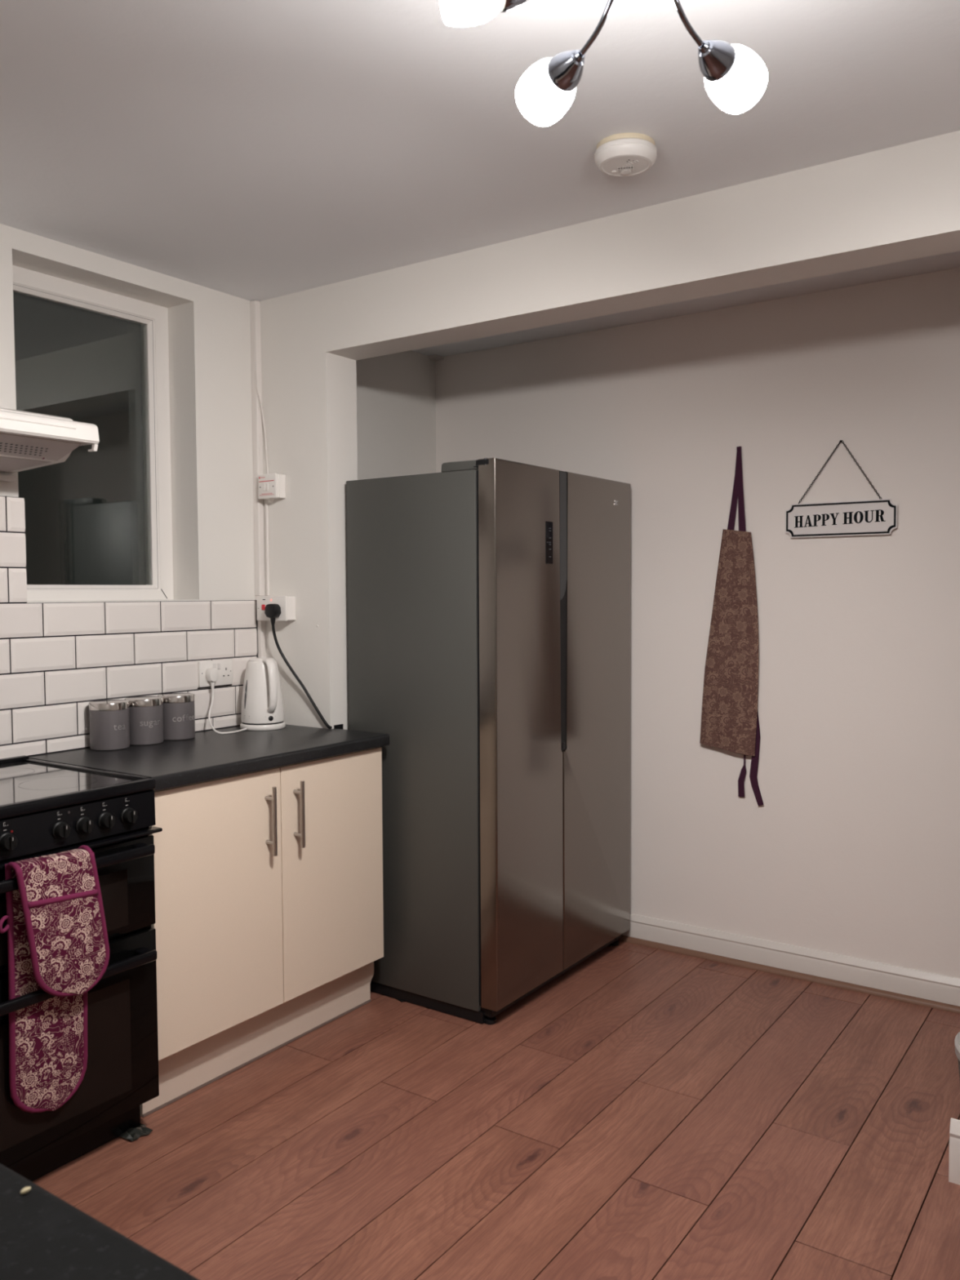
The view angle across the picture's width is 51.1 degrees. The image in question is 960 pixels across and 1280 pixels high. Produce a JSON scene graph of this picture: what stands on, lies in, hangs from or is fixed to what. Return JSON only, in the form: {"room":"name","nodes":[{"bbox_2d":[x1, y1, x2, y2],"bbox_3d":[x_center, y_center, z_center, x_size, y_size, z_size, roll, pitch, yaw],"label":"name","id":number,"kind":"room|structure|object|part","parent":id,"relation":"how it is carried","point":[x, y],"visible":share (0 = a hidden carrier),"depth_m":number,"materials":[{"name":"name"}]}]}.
{"room":"kitchen","nodes":[
{"label":"kitchen","id":0,"kind":"room"},
{"bbox_2d":[0,223,435,759],"bbox_3d":[-1.371,0.039,3.018,0.292,2.411,4.151,2,3,35],"label":"wall","id":1,"kind":"structure","parent":0,"point":[57,658],"depth_m":3.37,"materials":[{"name":"paint"}]},
{"bbox_2d":[0,407,99,481],"bbox_3d":[-1.321,-0.526,2.475,0.407,0.194,0.595,2,3,35],"label":"hood","id":2,"kind":"object","parent":1,"relation":"attached to","point":[28,440],"visible":1,"depth_m":2.54,"materials":[{"name":"white plastic"}]},
{"bbox_3d":[-1.482,-0.442,2.587,0.019,0.017,0.589,2,3,35],"label":"rail","id":3,"kind":"part","parent":2,"relation":"part of","materials":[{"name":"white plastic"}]},
{"bbox_3d":[-1.115,-0.534,2.422,0.006,0.013,0.315,2,3,35],"label":"grip rail","id":4,"kind":"part","parent":2,"relation":"part of","materials":[{"name":"white plastic"}]},
{"bbox_2d":[12,265,173,601],"bbox_3d":[-1.273,-0.622,3.203,0.082,0.991,0.634,2,3,35],"label":"window","id":5,"kind":"structure","parent":1,"relation":"in","point":[99,523],"depth_m":3.23,"materials":[{"name":"glass"},{"name":"upvc"}]},
{"bbox_2d":[197,659,233,688],"bbox_3d":[-0.901,0.115,3.429,0.015,0.092,0.148,2,3,35],"label":"double socket","id":6,"kind":"object","parent":1,"relation":"attached to","point":[224,667],"visible":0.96,"depth_m":3.43,"materials":[{"name":"white plastic"}]},
{"bbox_2d":[217,662,220,669],"bbox_3d":[-0.891,0.090,3.432,0.003,0.022,0.014,2,3,35],"label":"rocker switch","id":7,"kind":"object","parent":6,"relation":"attached to","point":[218,664],"depth_m":3.43,"materials":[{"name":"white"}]},
{"bbox_2d":[0,0,959,356],"bbox_3d":[0.525,-1.187,1.633,4.930,0.150,4.151,2,3,35],"label":"ceiling","id":8,"kind":"structure","parent":0,"point":[260,150],"depth_m":2.19,"materials":[{"name":"paint"}]},
{"bbox_2d":[439,0,768,126],"bbox_3d":[0.229,-0.946,1.340,0.536,0.300,0.537,2,3,35],"label":"ceiling light","id":9,"kind":"object","parent":8,"relation":"attached to","point":[735,77],"visible":1,"depth_m":1.49,"materials":[{"name":"white glass"}]},
{"bbox_3d":[-0.011,-0.836,1.291,0.078,0.086,0.085,-1,3,-13],"label":"lamp shade","id":10,"kind":"part","parent":9,"relation":"part of","materials":[{"name":"white glass"}]},
{"bbox_3d":[0.106,-0.849,1.552,0.085,0.086,0.078,-2,3,-28],"label":"lamp shade","id":11,"kind":"part","parent":9,"relation":"part of","materials":[{"name":"white glass"}]},
{"bbox_3d":[0.182,-0.942,1.408,0.008,0.177,0.138,-2,3,-29],"label":"arm","id":12,"kind":"part","parent":9,"relation":"part of","materials":[{"name":"silver metal"}]},
{"bbox_3d":[0.272,-0.942,1.396,0.008,0.178,0.138,2,4,43],"label":"arm","id":13,"kind":"part","parent":9,"relation":"part of","materials":[{"name":"silver metal"}]},
{"bbox_3d":[0.383,-0.849,1.516,0.086,0.086,0.082,2,3,35],"label":"lamp shade","id":14,"kind":"part","parent":9,"relation":"part of","materials":[{"name":"white glass"}]},
{"bbox_2d":[594,132,657,176],"bbox_3d":[0.337,-1.118,2.326,0.144,0.051,0.144,2,3,35],"label":"smoke detector","id":15,"kind":"object","parent":8,"relation":"attached to","point":[628,153],"visible":1,"depth_m":2.28,"materials":[{"name":"plastic"}]},
{"bbox_2d":[617,159,639,171],"bbox_3d":[0.341,-1.096,2.325,0.063,0.006,0.055,2,3,35],"label":"vent","id":16,"kind":"object","parent":15,"relation":"attached to","point":[623,165],"depth_m":2.32,"materials":[{"name":"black plastic"}]},
{"bbox_2d":[31,940,959,1279],"bbox_3d":[0.538,1.371,1.754,4.930,0.150,4.151,2,3,35],"label":"floor","id":17,"kind":"structure","parent":0,"point":[642,1113],"depth_m":2.51,"materials":[{"name":"brown wood"}]},
{"bbox_2d":[0,755,162,1181],"bbox_3d":[-1.205,0.808,2.469,0.643,0.918,0.614,2,3,35],"label":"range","id":18,"kind":"object","parent":17,"relation":"on","point":[46,807],"visible":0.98,"depth_m":2.44,"materials":[{"name":"black metal"}]},
{"bbox_3d":[-1.035,0.446,2.210,0.027,0.041,0.041,2,3,35],"label":"knob","id":19,"kind":"part","parent":18,"relation":"part of","materials":[{"name":"black plastic"}]},
{"bbox_2d":[0,844,109,1113],"bbox_3d":[-0.961,0.781,2.273,0.071,0.604,0.245,2,3,35],"label":"glove","id":20,"kind":"object","parent":18,"relation":"hanging from","point":[58,944],"visible":0.98,"depth_m":2.26,"materials":[{"name":"purple fabric"}]},
{"bbox_3d":[-0.961,0.440,2.316,0.027,0.041,0.041,2,3,35],"label":"knob","id":21,"kind":"part","parent":18,"relation":"part of","materials":[{"name":"black plastic"}]},
{"bbox_3d":[-1.000,0.619,2.310,0.023,0.227,0.588,2,3,35],"label":"oven door","id":22,"kind":"part","parent":18,"relation":"part of","materials":[{"name":"black glass"}]},
{"bbox_3d":[-0.972,0.526,2.279,0.056,0.026,0.524,2,3,35],"label":"handle","id":23,"kind":"part","parent":18,"relation":"part of","materials":[{"name":"black metal"}]},
{"bbox_2d":[0,755,155,819],"bbox_3d":[-1.230,0.367,2.460,0.592,0.038,0.600,2,3,35],"label":"cooktop","id":24,"kind":"object","parent":18,"relation":"in","point":[30,788],"depth_m":2.46,"materials":[{"name":"black glass"}]},
{"bbox_3d":[-1.001,0.437,2.303,0.025,0.087,0.596,2,3,35],"label":"control panel","id":25,"kind":"part","parent":18,"relation":"part of","materials":[{"name":"black metal"}]},
{"bbox_3d":[-0.970,0.791,2.291,0.056,0.026,0.524,2,3,35],"label":"handle","id":26,"kind":"part","parent":18,"relation":"part of","materials":[{"name":"black metal"}]},
{"bbox_3d":[-0.998,0.961,2.326,0.023,0.435,0.588,2,3,35],"label":"oven door","id":27,"kind":"part","parent":18,"relation":"part of","materials":[{"name":"black glass"}]},
{"bbox_3d":[-0.927,0.438,2.365,0.027,0.041,0.041,2,3,35],"label":"knob","id":28,"kind":"part","parent":18,"relation":"part of","materials":[{"name":"black plastic"}]},
{"bbox_3d":[-0.893,0.435,2.414,0.027,0.041,0.041,2,3,35],"label":"knob","id":29,"kind":"part","parent":18,"relation":"part of","materials":[{"name":"black plastic"}]},
{"bbox_3d":[-0.857,0.433,2.465,0.027,0.041,0.041,2,3,35],"label":"knob","id":30,"kind":"part","parent":18,"relation":"part of","materials":[{"name":"black plastic"}]},
{"bbox_2d":[120,1123,152,1141],"bbox_3d":[-0.879,1.256,2.571,0.064,0.013,0.072,2,3,35],"label":"scrap","id":31,"kind":"object","parent":17,"relation":"on","point":[132,1134],"visible":1,"depth_m":2.56,"materials":[{"name":"grey"}]},
{"bbox_2d":[140,746,383,1117],"bbox_3d":[-0.780,0.799,3.119,0.583,0.874,0.932,2,3,35],"label":"base cabinet","id":32,"kind":"object","parent":17,"relation":"on","point":[268,925],"visible":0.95,"depth_m":2.90,"materials":[{"name":"beige"}]},
{"bbox_2d":[28,724,389,791],"bbox_3d":[-0.800,0.341,3.094,0.578,0.038,0.928,2,3,35],"label":"countertop","id":33,"kind":"structure","parent":32,"relation":"on","point":[211,755],"depth_m":2.95,"materials":[{"name":"black laminate"}]},
{"bbox_2d":[88,699,129,751],"bbox_3d":[-1.117,0.256,3.031,0.114,0.141,0.114,2,3,35],"label":"canister","id":34,"kind":"object","parent":33,"relation":"on","point":[109,722],"visible":1,"depth_m":2.98,"materials":[{"name":"grey metal"}]},
{"bbox_3d":[-1.118,0.196,3.028,0.114,0.022,0.114,2,3,35],"label":"lid","id":35,"kind":"part","parent":34,"relation":"part of","materials":[{"name":"grey metal"}]},
{"bbox_2d":[124,696,163,745],"bbox_3d":[-1.047,0.250,3.132,0.114,0.141,0.114,2,3,35],"label":"canister","id":36,"kind":"object","parent":33,"relation":"on","point":[145,713],"visible":0.93,"depth_m":3.08,"materials":[{"name":"grey metal"}]},
{"bbox_3d":[-1.047,0.191,3.129,0.114,0.022,0.114,2,3,35],"label":"lid","id":37,"kind":"part","parent":36,"relation":"part of","materials":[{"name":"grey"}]},
{"bbox_2d":[157,693,195,740],"bbox_3d":[-0.977,0.245,3.233,0.114,0.141,0.114,2,3,35],"label":"canister","id":38,"kind":"object","parent":33,"relation":"on","point":[179,711],"visible":0.9,"depth_m":3.18,"materials":[{"name":"grey metal"}]},
{"bbox_3d":[-0.977,0.186,3.230,0.114,0.022,0.114,2,3,35],"label":"lid","id":39,"kind":"part","parent":38,"relation":"part of","materials":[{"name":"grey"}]},
{"bbox_2d":[205,667,247,733],"bbox_3d":[-0.863,0.201,3.375,0.118,0.214,0.122,2,3,35],"label":"plug","id":40,"kind":"object","parent":33,"relation":"on","point":[211,673],"visible":1,"depth_m":3.38,"materials":[{"name":"white plastic"}]},
{"bbox_3d":[-0.847,0.236,3.355,0.121,0.145,0.091,0,3,-2],"label":"cord","id":41,"kind":"part","parent":40,"relation":"part of","materials":[{"name":"white plastic"}]},
{"bbox_2d":[240,657,285,730],"bbox_3d":[-0.746,0.181,3.465,0.164,0.244,0.154,0,3,17],"label":"kettle","id":42,"kind":"object","parent":33,"relation":"on","point":[262,699],"visible":1,"depth_m":3.41,"materials":[{"name":"white plastic"}]},
{"bbox_3d":[-0.751,0.065,3.462,0.088,0.011,0.088,2,3,35],"label":"lid","id":43,"kind":"part","parent":42,"relation":"part of","materials":[{"name":"white plastic"}]},
{"bbox_3d":[-0.711,0.154,3.404,0.033,0.185,0.072,-2,3,-33],"label":"handle","id":44,"kind":"part","parent":42,"relation":"part of","materials":[{"name":"white plastic"}]},
{"bbox_2d":[265,715,275,720],"bbox_3d":[-0.711,0.266,3.410,0.016,0.017,0.034,2,3,35],"label":"switch","id":45,"kind":"object","parent":42,"relation":"attached to","point":[267,717],"depth_m":3.41,"materials":[{"name":"grey plastic"}]},
{"bbox_3d":[-0.718,0.733,2.778,0.018,0.703,0.448,2,3,35],"label":"door","id":46,"kind":"part","parent":32,"relation":"part of","materials":[{"name":"beige wood"}]},
{"bbox_3d":[-0.600,0.520,2.890,0.039,0.198,0.013,2,3,35],"label":"handle","id":47,"kind":"part","parent":32,"relation":"part of","materials":[{"name":"silver metal"}]},
{"bbox_3d":[-0.535,0.516,2.982,0.039,0.198,0.013,2,3,35],"label":"handle","id":48,"kind":"part","parent":32,"relation":"part of","materials":[{"name":"silver metal"}]},
{"bbox_3d":[-0.459,0.714,3.150,0.018,0.703,0.453,2,3,35],"label":"door","id":49,"kind":"part","parent":32,"relation":"part of","materials":[{"name":"beige wood"}]},
{"bbox_2d":[346,457,631,1024],"bbox_3d":[0.071,0.307,3.693,0.619,1.794,0.955,2,3,35],"label":"refrigerator","id":50,"kind":"object","parent":17,"relation":"on","point":[489,598],"visible":0.98,"depth_m":3.32,"materials":[{"name":"grey metal"}]},
{"bbox_3d":[0.143,0.297,3.313,0.063,1.734,0.412,2,3,35],"label":"door","id":51,"kind":"part","parent":50,"relation":"part of","materials":[{"name":"silver metal"}]},
{"bbox_3d":[0.410,0.277,3.696,0.063,1.734,0.516,2,3,35],"label":"door","id":52,"kind":"part","parent":50,"relation":"part of","materials":[{"name":"silver metal"}]},
{"bbox_2d":[954,1031,959,1079],"bbox_3d":[1.155,1.062,2.071,0.326,0.429,0.326,2,3,35],"label":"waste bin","id":53,"kind":"object","parent":17,"relation":"on","point":[957,1041],"visible":1,"depth_m":2.11,"materials":[{"name":"grey plastic"}]},
{"bbox_3d":[-0.391,0.922,0.463,2.860,0.876,0.589,2,3,35],"label":"base cabinet","id":54,"kind":"object","parent":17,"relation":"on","visible":0},
{"bbox_2d":[0,1163,199,1279],"bbox_3d":[-0.388,0.464,0.449,2.900,0.038,0.621,2,3,35],"label":"countertop","id":55,"kind":"structure","parent":54,"relation":"on","point":[43,1236],"depth_m":0.72,"materials":[{"name":"black laminate"}]},
{"bbox_2d":[20,1186,31,1194],"bbox_3d":[-0.353,0.427,0.780,0.005,0.004,0.009,2,3,35],"label":"crumb","id":56,"kind":"object","parent":55,"relation":"on","point":[26,1189],"visible":1,"depth_m":0.78,"materials":[{"name":"beige food"}]},
{"bbox_2d":[260,130,959,729],"bbox_3d":[1.078,0.055,2.408,4.450,2.411,0.156,2,3,35],"label":"wall","id":57,"kind":"structure","parent":0,"point":[898,203],"depth_m":2.98,"materials":[{"name":"paint"}]},
{"bbox_2d":[250,300,269,657],"bbox_3d":[-0.778,-0.449,3.567,0.058,1.492,0.031,2,3,35],"label":"trunking","id":58,"kind":"structure","parent":57,"relation":"attached to","point":[255,335],"depth_m":3.56,"materials":[{"name":"white paint"}]},
{"bbox_2d":[257,473,285,502],"bbox_3d":[-0.730,-0.532,3.515,0.088,0.094,0.052,2,3,35],"label":"switch","id":59,"kind":"object","parent":57,"relation":"attached to","point":[271,486],"visible":1,"depth_m":3.50,"materials":[{"name":"white plastic"}]},
{"bbox_2d":[262,483,266,491],"bbox_3d":[-0.751,-0.532,3.501,0.012,0.027,0.004,2,3,35],"label":"rocker switch","id":60,"kind":"object","parent":59,"relation":"attached to","point":[264,484],"depth_m":3.50,"materials":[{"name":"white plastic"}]},
{"bbox_2d":[258,476,274,495],"bbox_3d":[-0.743,-0.537,3.497,0.074,0.066,0.001,2,3,35],"label":"print","id":61,"kind":"object","parent":59,"relation":"attached to","point":[266,484],"depth_m":3.50,"materials":[{"name":"red"}]},
{"bbox_3d":[-0.740,-0.535,3.500,0.088,0.085,0.008,2,3,35],"label":"plate","id":62,"kind":"part","parent":59,"relation":"part of","materials":[{"name":"white plastic"}]},
{"bbox_2d":[256,595,295,621],"bbox_3d":[-0.716,-0.111,3.525,0.146,0.086,0.056,2,3,35],"label":"switch","id":63,"kind":"object","parent":57,"relation":"attached to","point":[287,604],"visible":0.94,"depth_m":3.50,"materials":[{"name":"white plastic"}]},
{"bbox_2d":[264,603,332,728],"bbox_3d":[-0.626,0.089,3.453,0.251,0.428,0.042,1,3,20],"label":"plug","id":64,"kind":"object","parent":57,"relation":"attached to","point":[272,611],"visible":1,"depth_m":3.47,"materials":[{"name":"black plastic"}]},
{"bbox_2d":[333,724,342,728],"bbox_3d":[-0.487,0.455,3.476,0.004,0.327,0.043,2,3,35],"label":"trim","id":65,"kind":"structure","parent":57,"relation":"attached to","point":[340,726],"depth_m":3.47,"materials":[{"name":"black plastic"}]},
{"bbox_2d":[948,1117,959,1185],"bbox_3d":[1.981,1.216,1.736,2.149,0.145,0.018,2,3,35],"label":"baseboard","id":66,"kind":"structure","parent":57,"relation":"attached to","point":[954,1131],"depth_m":2.34,"materials":[{"name":"white paint"}]},
{"bbox_2d":[435,267,959,977],"bbox_3d":[1.693,0.010,3.290,4.450,2.411,0.200,2,3,35],"label":"wall","id":67,"kind":"structure","parent":0,"point":[852,848],"depth_m":3.58,"materials":[{"name":"white paint"}]},
{"bbox_2d":[699,446,764,805],"bbox_3d":[0.923,-0.050,3.679,0.241,1.306,0.038,2,3,35],"label":"apron","id":68,"kind":"object","parent":67,"relation":"hanging from","point":[730,721],"visible":1,"depth_m":3.66,"materials":[{"name":"brown fabric"}]},
{"bbox_3d":[0.910,0.007,3.679,0.222,0.826,0.020,2,3,35],"label":"panel","id":69,"kind":"part","parent":68,"relation":"part of","materials":[{"name":"brown fabric"}]},
{"bbox_2d":[617,934,959,1013],"bbox_3d":[1.749,1.214,3.155,4.150,0.018,0.018,2,3,35],"label":"trim","id":70,"kind":"structure","parent":67,"relation":"attached to","point":[895,996],"depth_m":3.58,"materials":[{"name":"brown wood"}]},
{"bbox_2d":[622,913,959,1006],"bbox_3d":[1.637,1.167,3.255,4.450,0.104,0.020,2,3,35],"label":"baseboard","id":71,"kind":"structure","parent":67,"relation":"attached to","point":[875,975],"depth_m":3.58,"materials":[{"name":"paint"}]},
{"bbox_2d":[785,440,897,537],"bbox_3d":[1.237,-0.520,3.447,0.374,0.327,0.019,2,3,35],"label":"hanging sign","id":72,"kind":"object","parent":67,"relation":"attached to","point":[870,517],"visible":1,"depth_m":3.44,"materials":[{"name":"white metal"}]},
{"bbox_3d":[1.177,-0.580,3.483,0.145,0.211,0.007,1,3,31],"label":"chain","id":73,"kind":"part","parent":72,"relation":"part of","materials":[{"name":"black metal"}]},
{"bbox_3d":[1.292,-0.577,3.404,0.139,0.211,0.007,2,3,39],"label":"chain","id":74,"kind":"part","parent":72,"relation":"part of","materials":[{"name":"black metal"}]}
]}

